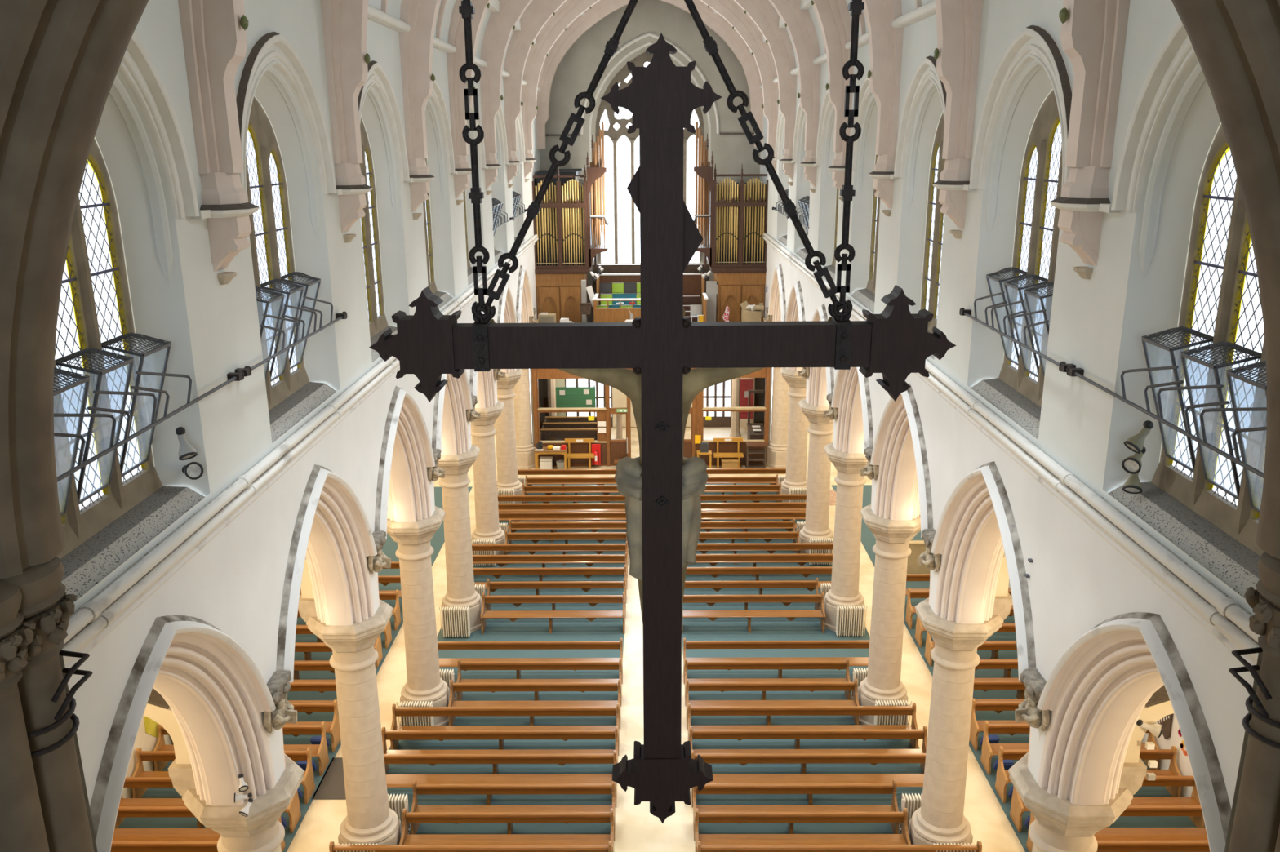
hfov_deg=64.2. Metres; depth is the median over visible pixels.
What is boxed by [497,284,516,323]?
hood
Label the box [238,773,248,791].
spotlight
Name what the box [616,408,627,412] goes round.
exit sign
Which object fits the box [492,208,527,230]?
rod
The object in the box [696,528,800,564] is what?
pew
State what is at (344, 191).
shelf
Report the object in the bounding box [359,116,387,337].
window
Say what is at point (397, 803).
radiator
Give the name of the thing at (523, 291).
hood
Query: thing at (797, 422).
stone column
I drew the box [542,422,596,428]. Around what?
dark settle
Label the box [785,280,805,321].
hood
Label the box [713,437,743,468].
bench
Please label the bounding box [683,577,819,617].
pew
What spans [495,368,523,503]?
stone column
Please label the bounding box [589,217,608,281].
stage lights
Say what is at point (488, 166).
shelf
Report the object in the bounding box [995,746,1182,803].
pew
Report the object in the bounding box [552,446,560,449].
paper pad
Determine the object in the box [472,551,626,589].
pew
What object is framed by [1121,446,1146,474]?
spotlight
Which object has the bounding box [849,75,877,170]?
arch
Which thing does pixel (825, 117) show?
hood
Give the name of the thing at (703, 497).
pew
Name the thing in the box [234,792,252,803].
spotlight
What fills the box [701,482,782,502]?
pew
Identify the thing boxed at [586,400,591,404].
photo
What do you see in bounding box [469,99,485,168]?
hood
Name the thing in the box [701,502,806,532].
pew
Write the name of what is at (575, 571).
pew
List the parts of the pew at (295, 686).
seat, rail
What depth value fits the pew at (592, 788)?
17.61 m
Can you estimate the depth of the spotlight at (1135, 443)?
9.15 m
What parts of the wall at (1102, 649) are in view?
arch moulding, arch moulding, arch moulding, sill, arch moulding, sill, arch moulding, arch moulding, sill, arch moulding, sill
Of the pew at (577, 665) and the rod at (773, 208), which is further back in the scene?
the rod at (773, 208)
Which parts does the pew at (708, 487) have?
seat, rail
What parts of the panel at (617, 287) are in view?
backrest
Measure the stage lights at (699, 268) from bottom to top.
2.323 m
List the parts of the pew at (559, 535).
seat, rail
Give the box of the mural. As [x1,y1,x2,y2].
[1177,729,1187,755]
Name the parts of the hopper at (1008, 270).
stay rod, stay rod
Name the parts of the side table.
leg, leg, leg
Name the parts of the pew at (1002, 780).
rail, seat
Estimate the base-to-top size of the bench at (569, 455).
1.090 m
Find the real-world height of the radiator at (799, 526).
0.801 m
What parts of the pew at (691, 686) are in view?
support leg, rail, seat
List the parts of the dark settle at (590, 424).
rail, backrest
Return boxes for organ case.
[532,121,609,322]
[693,121,768,321]
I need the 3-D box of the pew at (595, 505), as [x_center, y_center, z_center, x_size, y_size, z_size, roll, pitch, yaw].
[-2.537,2.788,31.233,4.444,0.900,0.490,0,16,1]
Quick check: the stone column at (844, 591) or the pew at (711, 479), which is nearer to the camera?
the stone column at (844, 591)
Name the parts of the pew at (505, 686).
support leg, seat, rail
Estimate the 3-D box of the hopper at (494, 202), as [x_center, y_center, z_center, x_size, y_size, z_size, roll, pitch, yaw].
[-4.125,-5.803,28.957,0.472,1.219,0.807,0,16,1]
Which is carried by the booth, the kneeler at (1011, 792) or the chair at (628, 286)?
the chair at (628, 286)
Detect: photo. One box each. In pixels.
[559,390,564,395]
[583,389,589,394]
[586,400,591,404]
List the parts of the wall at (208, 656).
sill, arch moulding, sill, arch moulding, sill, arch moulding, sill, arch moulding, sill, arch moulding, sill, arch moulding, arch moulding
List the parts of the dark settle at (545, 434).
rail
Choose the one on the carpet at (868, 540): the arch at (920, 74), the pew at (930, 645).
the pew at (930, 645)
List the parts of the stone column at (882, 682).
moulding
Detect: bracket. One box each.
[26,650,92,758]
[1228,647,1279,749]
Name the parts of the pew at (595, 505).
rail, seat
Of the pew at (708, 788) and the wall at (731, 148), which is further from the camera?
the wall at (731, 148)
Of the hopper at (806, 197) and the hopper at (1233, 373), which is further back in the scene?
the hopper at (806, 197)
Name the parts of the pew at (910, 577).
rail, seat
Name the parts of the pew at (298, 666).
rail, seat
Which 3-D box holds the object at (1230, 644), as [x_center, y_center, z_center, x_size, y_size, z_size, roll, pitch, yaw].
[4.503,-2.944,23.436,0.070,0.340,35.200,0,16,1]
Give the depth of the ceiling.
17.53 m
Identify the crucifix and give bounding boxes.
[368,32,956,823]
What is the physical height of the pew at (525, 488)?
0.900 m
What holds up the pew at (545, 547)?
on the carpet at (522, 629)
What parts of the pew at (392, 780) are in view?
support leg, rail, seat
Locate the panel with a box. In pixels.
[706,280,717,321]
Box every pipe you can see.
[62,237,537,663]
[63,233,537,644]
[761,235,1259,661]
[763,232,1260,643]
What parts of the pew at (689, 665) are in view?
support leg, rail, seat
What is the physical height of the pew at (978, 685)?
0.900 m
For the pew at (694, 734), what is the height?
0.900 m
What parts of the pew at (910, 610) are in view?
rail, seat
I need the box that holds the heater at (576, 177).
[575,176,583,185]
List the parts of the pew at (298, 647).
support leg, rail, seat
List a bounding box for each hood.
[89,615,275,851]
[118,31,199,218]
[235,31,336,194]
[275,464,377,682]
[359,60,409,181]
[374,386,435,540]
[424,80,455,173]
[431,368,472,453]
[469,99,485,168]
[469,311,494,395]
[496,106,508,164]
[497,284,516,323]
[515,265,533,323]
[516,113,525,161]
[768,263,786,321]
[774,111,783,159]
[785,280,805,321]
[792,102,804,162]
[808,303,834,400]
[815,89,831,165]
[831,367,873,455]
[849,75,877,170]
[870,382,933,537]
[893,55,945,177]
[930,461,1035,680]
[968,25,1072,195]
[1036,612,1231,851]
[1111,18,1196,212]
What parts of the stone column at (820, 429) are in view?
moulding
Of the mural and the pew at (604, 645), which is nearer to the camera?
the mural
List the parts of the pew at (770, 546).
seat, rail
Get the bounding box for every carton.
[539,456,552,469]
[739,300,764,321]
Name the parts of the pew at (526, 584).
support leg, rail, seat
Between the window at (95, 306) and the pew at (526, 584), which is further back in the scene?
the pew at (526, 584)
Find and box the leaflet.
[751,425,760,427]
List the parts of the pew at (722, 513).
seat, rail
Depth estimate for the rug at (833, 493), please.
34.09 m
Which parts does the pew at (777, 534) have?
seat, rail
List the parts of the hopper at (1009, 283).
stay rod, stay rod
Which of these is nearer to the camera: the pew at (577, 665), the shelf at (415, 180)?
the shelf at (415, 180)
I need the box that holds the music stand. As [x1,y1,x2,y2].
[578,302,593,322]
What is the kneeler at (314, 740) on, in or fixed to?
attached to the pew at (331, 727)
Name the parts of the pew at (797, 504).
seat, rail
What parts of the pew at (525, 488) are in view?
seat, rail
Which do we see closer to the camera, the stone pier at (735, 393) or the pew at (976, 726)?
the pew at (976, 726)
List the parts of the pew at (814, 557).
seat, support leg, rail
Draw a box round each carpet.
[117,486,472,851]
[386,480,626,851]
[681,484,923,851]
[831,484,1196,851]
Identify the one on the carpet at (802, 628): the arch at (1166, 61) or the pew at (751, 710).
the pew at (751, 710)
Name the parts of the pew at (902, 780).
support leg, rail, seat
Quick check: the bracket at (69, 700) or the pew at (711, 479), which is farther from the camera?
the pew at (711, 479)
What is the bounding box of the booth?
[591,273,707,322]
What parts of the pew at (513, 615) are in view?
support leg, seat, rail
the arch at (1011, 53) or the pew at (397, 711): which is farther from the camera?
the pew at (397, 711)
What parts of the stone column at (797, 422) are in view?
moulding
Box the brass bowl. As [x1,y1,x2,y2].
[546,444,553,449]
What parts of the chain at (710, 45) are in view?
rod, rod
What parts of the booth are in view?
panel, panel, rail, panel, rail, panel, panel, panel, rail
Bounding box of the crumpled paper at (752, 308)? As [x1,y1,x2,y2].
[746,304,755,311]
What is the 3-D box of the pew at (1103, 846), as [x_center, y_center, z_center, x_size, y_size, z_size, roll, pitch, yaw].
[8.092,6.963,16.016,3.164,0.900,0.490,0,16,1]
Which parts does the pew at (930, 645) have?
seat, support leg, rail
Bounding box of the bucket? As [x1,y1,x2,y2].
[555,460,564,469]
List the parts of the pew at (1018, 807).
seat, rail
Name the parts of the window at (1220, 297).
glass pane, glass pane, glass pane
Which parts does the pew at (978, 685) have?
rail, seat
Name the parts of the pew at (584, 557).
seat, support leg, rail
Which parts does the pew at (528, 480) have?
rail, seat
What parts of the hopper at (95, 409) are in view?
stay rod, stay rod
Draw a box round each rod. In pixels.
[57,311,346,482]
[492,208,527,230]
[772,207,808,228]
[959,307,1263,478]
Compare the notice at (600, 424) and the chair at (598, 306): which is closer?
the notice at (600, 424)
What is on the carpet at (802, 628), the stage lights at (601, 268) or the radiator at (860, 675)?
the radiator at (860, 675)
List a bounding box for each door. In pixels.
[564,378,590,416]
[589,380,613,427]
[703,379,732,427]
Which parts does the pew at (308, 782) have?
seat, rail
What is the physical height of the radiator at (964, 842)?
0.801 m
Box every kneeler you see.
[280,817,287,828]
[296,760,316,771]
[297,787,302,798]
[310,736,329,746]
[979,735,999,746]
[993,760,1013,770]
[1008,786,1013,797]
[1024,816,1030,827]
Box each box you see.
[536,168,582,186]
[560,444,565,449]
[700,442,708,453]
[755,305,764,310]
[1145,742,1155,750]
[1146,773,1155,780]
[1147,760,1157,768]
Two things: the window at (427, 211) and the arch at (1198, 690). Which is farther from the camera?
the window at (427, 211)
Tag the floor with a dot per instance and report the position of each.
(637, 830)
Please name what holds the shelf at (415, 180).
attached to the wall at (208, 656)
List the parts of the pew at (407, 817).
seat, rail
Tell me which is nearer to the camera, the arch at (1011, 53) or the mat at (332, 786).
the arch at (1011, 53)
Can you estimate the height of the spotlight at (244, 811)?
0.160 m
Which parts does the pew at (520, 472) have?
rail, seat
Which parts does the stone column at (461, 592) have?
moulding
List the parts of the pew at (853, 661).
rail, seat, support leg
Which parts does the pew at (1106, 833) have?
seat, rail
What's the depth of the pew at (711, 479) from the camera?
33.65 m
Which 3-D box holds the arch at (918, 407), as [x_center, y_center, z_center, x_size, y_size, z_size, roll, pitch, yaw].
[4.420,0.259,17.218,0.182,2.023,3.945,0,16,1]
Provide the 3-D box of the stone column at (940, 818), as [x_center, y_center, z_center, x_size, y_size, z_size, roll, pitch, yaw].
[4.925,5.010,16.311,1.210,4.572,1.210,0,16,1]
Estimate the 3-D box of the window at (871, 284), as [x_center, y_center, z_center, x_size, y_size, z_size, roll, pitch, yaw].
[4.876,-4.389,20.379,0.110,3.885,2.160,0,16,1]
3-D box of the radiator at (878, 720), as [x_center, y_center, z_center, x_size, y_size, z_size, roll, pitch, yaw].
[5.033,5.840,20.342,0.727,0.801,0.209,0,16,1]
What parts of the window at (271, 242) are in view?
glass pane, glass pane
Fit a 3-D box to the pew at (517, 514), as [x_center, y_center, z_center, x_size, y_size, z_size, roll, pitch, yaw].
[-2.543,2.993,30.501,4.444,0.900,0.490,0,16,1]
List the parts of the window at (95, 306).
glass pane, glass pane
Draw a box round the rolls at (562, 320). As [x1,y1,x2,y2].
[560,318,572,322]
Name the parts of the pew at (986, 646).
rail, seat, support leg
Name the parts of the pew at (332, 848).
rail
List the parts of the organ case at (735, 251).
turret rail, turret crown, arched panel, cornice, case frame, carved rail, arched panel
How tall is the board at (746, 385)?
1.645 m
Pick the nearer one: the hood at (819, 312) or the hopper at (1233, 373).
the hopper at (1233, 373)
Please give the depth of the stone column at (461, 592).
24.40 m
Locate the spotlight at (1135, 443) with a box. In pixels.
[1123,420,1153,453]
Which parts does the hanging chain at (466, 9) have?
rod, rod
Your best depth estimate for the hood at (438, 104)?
21.12 m
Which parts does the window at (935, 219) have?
glass pane, glass pane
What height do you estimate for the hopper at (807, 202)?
1.219 m
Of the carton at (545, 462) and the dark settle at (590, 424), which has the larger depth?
the dark settle at (590, 424)
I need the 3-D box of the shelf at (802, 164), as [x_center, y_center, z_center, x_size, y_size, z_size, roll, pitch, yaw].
[4.350,-6.754,26.419,0.400,0.075,0.620,0,16,1]
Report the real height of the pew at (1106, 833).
0.900 m
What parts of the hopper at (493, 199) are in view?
hopper frame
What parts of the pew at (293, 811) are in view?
rail, support leg, seat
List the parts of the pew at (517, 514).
rail, seat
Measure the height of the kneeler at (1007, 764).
0.257 m
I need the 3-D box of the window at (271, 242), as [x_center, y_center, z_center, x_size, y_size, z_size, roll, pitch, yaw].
[-4.506,-2.028,12.191,0.110,3.885,2.160,0,16,1]
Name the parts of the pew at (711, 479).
seat, rail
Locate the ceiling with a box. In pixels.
[177,0,1129,173]
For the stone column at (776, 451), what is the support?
on the floor
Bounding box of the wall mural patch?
[143,715,158,737]
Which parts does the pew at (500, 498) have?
rail, seat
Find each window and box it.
[53,137,162,559]
[245,95,309,410]
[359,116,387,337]
[422,158,437,293]
[462,190,471,269]
[595,52,704,264]
[831,186,839,266]
[866,155,879,293]
[920,111,945,333]
[998,88,1062,407]
[1151,122,1266,556]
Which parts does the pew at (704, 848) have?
rail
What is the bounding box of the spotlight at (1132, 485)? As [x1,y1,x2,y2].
[1122,472,1142,493]
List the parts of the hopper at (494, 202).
hopper frame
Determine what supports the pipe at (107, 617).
attached to the wall at (208, 656)
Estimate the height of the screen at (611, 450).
4.050 m
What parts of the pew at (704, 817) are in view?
rail, seat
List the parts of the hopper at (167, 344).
stay rod, stay rod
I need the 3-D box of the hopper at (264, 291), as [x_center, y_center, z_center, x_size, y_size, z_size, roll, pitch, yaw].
[-4.274,-0.985,11.736,0.472,1.219,0.807,0,16,1]
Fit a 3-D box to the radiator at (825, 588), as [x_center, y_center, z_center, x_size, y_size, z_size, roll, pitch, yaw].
[4.889,4.338,25.717,0.727,0.801,0.209,0,16,1]
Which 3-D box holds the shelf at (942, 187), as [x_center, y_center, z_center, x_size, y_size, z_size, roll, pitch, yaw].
[4.242,-3.280,13.998,0.400,0.075,0.620,0,16,1]
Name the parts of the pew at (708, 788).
support leg, rail, seat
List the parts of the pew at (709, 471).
seat, rail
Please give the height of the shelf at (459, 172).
0.075 m
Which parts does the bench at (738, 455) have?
leg, leg, backrest, seat, leg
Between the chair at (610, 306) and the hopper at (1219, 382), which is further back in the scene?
the chair at (610, 306)
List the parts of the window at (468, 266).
stone frame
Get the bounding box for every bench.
[564,438,594,469]
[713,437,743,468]
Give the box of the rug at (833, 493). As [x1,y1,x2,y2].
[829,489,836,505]
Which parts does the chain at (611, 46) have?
rod, rod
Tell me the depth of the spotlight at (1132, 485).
9.24 m
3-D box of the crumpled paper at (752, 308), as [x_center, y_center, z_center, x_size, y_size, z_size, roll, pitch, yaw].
[4.033,-4.304,37.116,0.296,0.248,0.295,-9,18,-29]
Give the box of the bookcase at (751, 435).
[746,390,764,439]
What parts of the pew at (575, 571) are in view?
seat, support leg, rail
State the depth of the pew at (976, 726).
20.07 m
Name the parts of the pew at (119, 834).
rail, seat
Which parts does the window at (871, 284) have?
stone frame, glass pane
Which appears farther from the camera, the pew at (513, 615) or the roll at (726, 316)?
the roll at (726, 316)
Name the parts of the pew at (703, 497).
rail, seat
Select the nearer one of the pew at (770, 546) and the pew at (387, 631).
the pew at (387, 631)
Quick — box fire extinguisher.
[591,444,600,466]
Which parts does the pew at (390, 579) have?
seat, rail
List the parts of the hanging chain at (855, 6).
rod, rod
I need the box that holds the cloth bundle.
[536,441,542,448]
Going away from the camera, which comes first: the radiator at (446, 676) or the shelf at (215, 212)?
the shelf at (215, 212)
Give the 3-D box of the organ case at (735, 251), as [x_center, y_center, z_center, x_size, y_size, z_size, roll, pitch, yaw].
[3.313,-7.486,38.615,2.750,7.750,2.740,0,16,1]
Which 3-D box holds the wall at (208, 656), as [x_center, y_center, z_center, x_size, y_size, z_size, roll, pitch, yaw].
[-5.372,-1.625,23.891,3.520,13.420,35.200,0,16,1]
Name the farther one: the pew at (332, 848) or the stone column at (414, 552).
the stone column at (414, 552)
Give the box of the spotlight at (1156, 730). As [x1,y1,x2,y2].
[1136,720,1163,737]
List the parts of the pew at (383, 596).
rail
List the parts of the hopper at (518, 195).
hopper frame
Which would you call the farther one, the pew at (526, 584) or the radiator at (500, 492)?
the radiator at (500, 492)
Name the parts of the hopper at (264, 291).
hopper frame, stay rod, stay rod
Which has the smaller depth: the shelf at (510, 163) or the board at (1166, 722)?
the board at (1166, 722)
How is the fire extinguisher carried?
on the floor
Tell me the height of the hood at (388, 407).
2.023 m
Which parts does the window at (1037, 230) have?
glass pane, glass pane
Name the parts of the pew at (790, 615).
support leg, rail, seat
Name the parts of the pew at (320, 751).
seat, rail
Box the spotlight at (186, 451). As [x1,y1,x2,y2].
[175,426,197,460]
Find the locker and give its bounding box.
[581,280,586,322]
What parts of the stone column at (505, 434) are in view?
moulding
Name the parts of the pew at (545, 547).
support leg, rail, seat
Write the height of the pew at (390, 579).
0.900 m
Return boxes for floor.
[286,426,1025,851]
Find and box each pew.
[110,841,217,851]
[112,806,285,851]
[114,777,301,833]
[131,747,315,804]
[153,721,328,776]
[284,699,340,751]
[286,662,335,698]
[287,682,336,715]
[293,644,334,679]
[294,626,382,667]
[296,608,391,648]
[297,589,400,631]
[300,561,399,591]
[300,575,401,597]
[328,841,611,851]
[381,726,617,774]
[383,750,617,808]
[390,703,619,755]
[399,808,613,851]
[410,780,615,840]
[437,638,622,682]
[448,679,620,729]
[456,658,622,706]
[471,541,627,577]
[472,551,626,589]
[473,564,626,599]
[480,592,625,634]
[485,578,626,618]
[497,494,625,521]
[497,502,626,533]
[498,511,626,542]
[503,530,628,565]
[507,520,626,554]
[517,469,617,495]
[521,483,617,503]
[524,475,618,503]
[681,591,825,633]
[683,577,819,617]
[683,638,869,684]
[684,657,851,706]
[685,566,832,603]
[685,679,859,728]
[687,702,918,749]
[689,725,927,773]
[690,750,925,807]
[693,780,899,840]
[694,808,911,851]
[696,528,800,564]
[696,542,833,577]
[696,553,832,581]
[697,840,982,851]
[698,518,796,552]
[700,494,806,520]
[700,511,805,542]
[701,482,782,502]
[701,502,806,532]
[704,474,778,502]
[706,468,786,494]
[905,573,1010,595]
[905,587,1013,629]
[915,607,1014,647]
[924,624,1016,666]
[968,698,1026,751]
[973,660,1024,698]
[973,680,1025,713]
[974,642,1017,678]
[980,720,1159,775]
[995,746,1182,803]
[1009,776,1204,832]
[1026,805,1208,851]
[1097,840,1209,851]
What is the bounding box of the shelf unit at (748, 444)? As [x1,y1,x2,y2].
[746,442,767,468]
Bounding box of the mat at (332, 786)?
[311,757,346,799]
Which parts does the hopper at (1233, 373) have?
stay rod, hopper frame, stay rod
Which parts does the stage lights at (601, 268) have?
lamp arm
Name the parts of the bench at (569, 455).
leg, backrest, seat, leg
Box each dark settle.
[539,428,597,440]
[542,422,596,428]
[543,416,596,422]
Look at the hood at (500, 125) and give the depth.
29.54 m
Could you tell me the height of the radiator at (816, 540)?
0.801 m
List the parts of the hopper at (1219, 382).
stay rod, stay rod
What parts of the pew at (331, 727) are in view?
seat, rail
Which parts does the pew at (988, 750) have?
rail, seat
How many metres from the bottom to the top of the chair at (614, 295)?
0.832 m
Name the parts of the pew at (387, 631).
support leg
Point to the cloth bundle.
(540, 445)
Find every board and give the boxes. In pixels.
[555,385,595,416]
[586,285,595,306]
[739,379,753,418]
[1157,713,1173,738]
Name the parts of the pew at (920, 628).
seat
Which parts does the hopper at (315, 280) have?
stay rod, stay rod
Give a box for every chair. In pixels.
[597,305,607,307]
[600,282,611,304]
[600,293,612,305]
[608,305,619,307]
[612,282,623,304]
[612,293,624,305]
[621,305,631,307]
[624,282,635,293]
[624,293,635,305]
[636,282,640,293]
[636,293,640,305]
[689,304,702,321]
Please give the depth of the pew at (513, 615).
24.92 m
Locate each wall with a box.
[59,0,547,851]
[121,715,173,798]
[529,367,772,444]
[539,0,759,322]
[754,0,1260,851]
[1008,581,1205,827]
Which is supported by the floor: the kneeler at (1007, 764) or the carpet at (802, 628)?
the carpet at (802, 628)
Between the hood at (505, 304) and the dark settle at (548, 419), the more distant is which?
the dark settle at (548, 419)
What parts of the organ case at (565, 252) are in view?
arched panel, case frame, carved rail, cornice, arched panel, turret crown, turret rail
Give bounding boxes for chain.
[458,0,491,322]
[477,0,638,320]
[684,0,846,319]
[832,0,864,320]
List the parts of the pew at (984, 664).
seat, rail, support leg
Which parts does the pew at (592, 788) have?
support leg, seat, rail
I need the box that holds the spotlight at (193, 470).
[182,462,203,479]
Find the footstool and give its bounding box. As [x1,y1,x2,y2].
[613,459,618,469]
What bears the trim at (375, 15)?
attached to the wall at (208, 656)
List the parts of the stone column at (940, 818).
moulding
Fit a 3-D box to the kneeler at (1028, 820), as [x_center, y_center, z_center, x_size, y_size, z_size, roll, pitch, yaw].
[6.765,6.767,17.450,0.320,0.257,0.193,0,16,1]
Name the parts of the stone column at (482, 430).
moulding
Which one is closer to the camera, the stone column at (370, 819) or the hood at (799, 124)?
the stone column at (370, 819)
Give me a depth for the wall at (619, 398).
42.17 m
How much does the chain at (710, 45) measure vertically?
1.669 m
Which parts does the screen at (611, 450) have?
post, panel, post, panel, post, panel, post, panel, post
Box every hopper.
[53,368,116,515]
[54,347,157,504]
[101,332,191,477]
[254,286,298,380]
[260,279,316,382]
[280,271,333,369]
[492,198,507,235]
[492,200,504,227]
[492,203,501,226]
[512,191,524,221]
[512,193,522,213]
[512,195,519,215]
[776,189,788,219]
[778,191,788,212]
[795,195,809,235]
[796,197,809,225]
[800,200,809,224]
[973,266,1026,365]
[991,274,1048,377]
[1009,281,1053,377]
[1120,326,1213,472]
[1156,341,1261,500]
[1199,360,1266,512]
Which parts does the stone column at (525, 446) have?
moulding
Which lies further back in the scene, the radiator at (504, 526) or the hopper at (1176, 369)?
the radiator at (504, 526)
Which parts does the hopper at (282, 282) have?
stay rod, stay rod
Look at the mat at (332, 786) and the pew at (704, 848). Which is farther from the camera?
the mat at (332, 786)
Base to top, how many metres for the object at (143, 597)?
0.340 m
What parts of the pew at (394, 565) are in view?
rail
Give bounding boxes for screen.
[531,367,770,466]
[906,540,930,573]
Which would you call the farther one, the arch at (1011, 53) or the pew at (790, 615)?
the pew at (790, 615)
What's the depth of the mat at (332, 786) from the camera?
19.03 m
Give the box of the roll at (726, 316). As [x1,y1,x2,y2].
[722,305,729,321]
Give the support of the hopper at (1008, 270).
attached to the window at (1037, 230)
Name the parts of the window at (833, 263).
stone frame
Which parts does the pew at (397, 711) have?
support leg, seat, rail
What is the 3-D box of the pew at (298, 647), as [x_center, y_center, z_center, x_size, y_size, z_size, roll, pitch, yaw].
[-7.572,5.252,22.558,3.164,0.900,0.490,0,16,1]
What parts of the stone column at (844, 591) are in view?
moulding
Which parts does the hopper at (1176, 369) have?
stay rod, stay rod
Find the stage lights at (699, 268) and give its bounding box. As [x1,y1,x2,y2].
[693,216,711,280]
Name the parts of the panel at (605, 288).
backrest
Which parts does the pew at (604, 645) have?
support leg, rail, seat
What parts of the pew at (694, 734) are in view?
support leg, rail, seat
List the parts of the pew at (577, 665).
support leg, seat, rail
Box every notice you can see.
[588,416,594,420]
[597,421,605,426]
[597,427,605,433]
[694,435,701,444]
[705,416,711,420]
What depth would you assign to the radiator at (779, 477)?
33.89 m
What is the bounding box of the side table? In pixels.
[533,446,567,469]
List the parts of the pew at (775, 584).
seat, support leg, rail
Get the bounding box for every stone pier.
[546,378,556,416]
[729,377,741,437]
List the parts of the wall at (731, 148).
hood moulding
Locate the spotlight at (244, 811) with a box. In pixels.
[239,798,253,817]
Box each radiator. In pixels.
[335,843,377,851]
[387,793,410,835]
[395,701,434,725]
[439,606,471,637]
[440,669,455,701]
[471,539,495,566]
[474,584,486,610]
[497,488,515,503]
[499,523,508,544]
[517,476,525,493]
[777,475,786,493]
[788,488,806,502]
[795,521,804,542]
[808,537,833,564]
[819,582,831,609]
[835,604,866,636]
[851,667,867,700]
[873,699,911,724]
[899,793,922,834]
[933,842,975,851]
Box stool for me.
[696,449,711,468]
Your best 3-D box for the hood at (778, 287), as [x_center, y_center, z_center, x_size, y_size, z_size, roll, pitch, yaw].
[4.564,-4.374,33.779,0.182,2.023,3.945,0,16,1]
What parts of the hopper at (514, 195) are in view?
hopper frame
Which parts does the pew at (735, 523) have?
seat, rail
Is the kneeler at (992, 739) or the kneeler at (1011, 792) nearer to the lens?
the kneeler at (1011, 792)
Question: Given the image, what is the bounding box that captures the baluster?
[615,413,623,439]
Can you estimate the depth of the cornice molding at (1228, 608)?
9.43 m
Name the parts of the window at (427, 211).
glass pane, stone frame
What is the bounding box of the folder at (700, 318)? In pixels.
[698,315,703,321]
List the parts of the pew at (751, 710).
support leg, rail, seat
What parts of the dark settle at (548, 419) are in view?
rail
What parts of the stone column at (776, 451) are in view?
moulding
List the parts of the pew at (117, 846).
rail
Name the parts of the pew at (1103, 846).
rail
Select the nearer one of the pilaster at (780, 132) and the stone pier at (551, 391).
the pilaster at (780, 132)
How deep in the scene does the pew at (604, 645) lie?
22.66 m
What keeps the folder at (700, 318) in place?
attached to the shopping bag
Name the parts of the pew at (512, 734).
support leg, rail, seat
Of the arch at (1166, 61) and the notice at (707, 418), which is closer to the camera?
the arch at (1166, 61)
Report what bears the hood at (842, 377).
attached to the wall at (1102, 649)
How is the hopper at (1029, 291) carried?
attached to the window at (1037, 230)
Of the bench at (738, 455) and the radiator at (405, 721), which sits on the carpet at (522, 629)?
the radiator at (405, 721)
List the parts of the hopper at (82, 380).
stay rod, hopper frame, stay rod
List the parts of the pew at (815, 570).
rail, support leg, seat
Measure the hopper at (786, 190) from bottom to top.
1.219 m
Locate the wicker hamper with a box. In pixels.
[720,457,738,468]
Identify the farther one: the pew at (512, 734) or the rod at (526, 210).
the rod at (526, 210)
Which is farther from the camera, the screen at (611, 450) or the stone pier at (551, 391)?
the stone pier at (551, 391)
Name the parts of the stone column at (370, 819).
moulding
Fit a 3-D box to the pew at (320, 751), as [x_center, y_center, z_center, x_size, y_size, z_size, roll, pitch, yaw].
[-7.599,6.136,19.399,3.164,0.900,0.490,0,16,1]
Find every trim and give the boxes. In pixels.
[367,4,540,91]
[759,0,936,89]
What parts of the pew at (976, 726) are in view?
rail, seat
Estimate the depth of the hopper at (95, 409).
8.16 m
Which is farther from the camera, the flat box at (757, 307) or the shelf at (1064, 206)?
the flat box at (757, 307)
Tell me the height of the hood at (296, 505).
2.023 m
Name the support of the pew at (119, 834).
on the carpet at (389, 548)
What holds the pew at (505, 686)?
on the carpet at (522, 629)
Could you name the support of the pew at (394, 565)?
on the carpet at (389, 548)
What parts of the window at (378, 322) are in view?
glass pane, glass pane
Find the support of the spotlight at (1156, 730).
attached to the wall at (1102, 649)
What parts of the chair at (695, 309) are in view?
backrest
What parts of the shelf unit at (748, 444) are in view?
leg, shelf, shelf, shelf, leg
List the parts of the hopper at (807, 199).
hopper frame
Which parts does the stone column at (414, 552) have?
moulding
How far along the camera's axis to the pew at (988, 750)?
19.31 m
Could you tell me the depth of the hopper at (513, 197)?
32.36 m
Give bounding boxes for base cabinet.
[537,313,555,323]
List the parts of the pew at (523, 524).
rail, seat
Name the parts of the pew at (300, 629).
rail, support leg, seat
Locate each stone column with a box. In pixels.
[182,753,304,851]
[306,599,401,845]
[386,506,449,725]
[438,444,482,632]
[471,400,505,555]
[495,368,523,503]
[513,368,535,469]
[765,367,789,468]
[779,367,808,502]
[798,399,833,554]
[823,442,867,631]
[857,504,920,724]
[908,597,1003,844]
[1008,751,1133,851]
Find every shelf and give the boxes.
[210,207,259,217]
[341,187,373,195]
[410,177,435,182]
[457,170,471,174]
[487,165,501,168]
[506,162,521,165]
[523,160,536,162]
[779,160,791,163]
[799,163,813,166]
[827,168,844,172]
[867,173,890,178]
[932,183,963,191]
[1049,201,1101,212]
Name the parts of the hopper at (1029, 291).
stay rod, stay rod, hopper frame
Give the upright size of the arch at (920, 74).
1.856 m

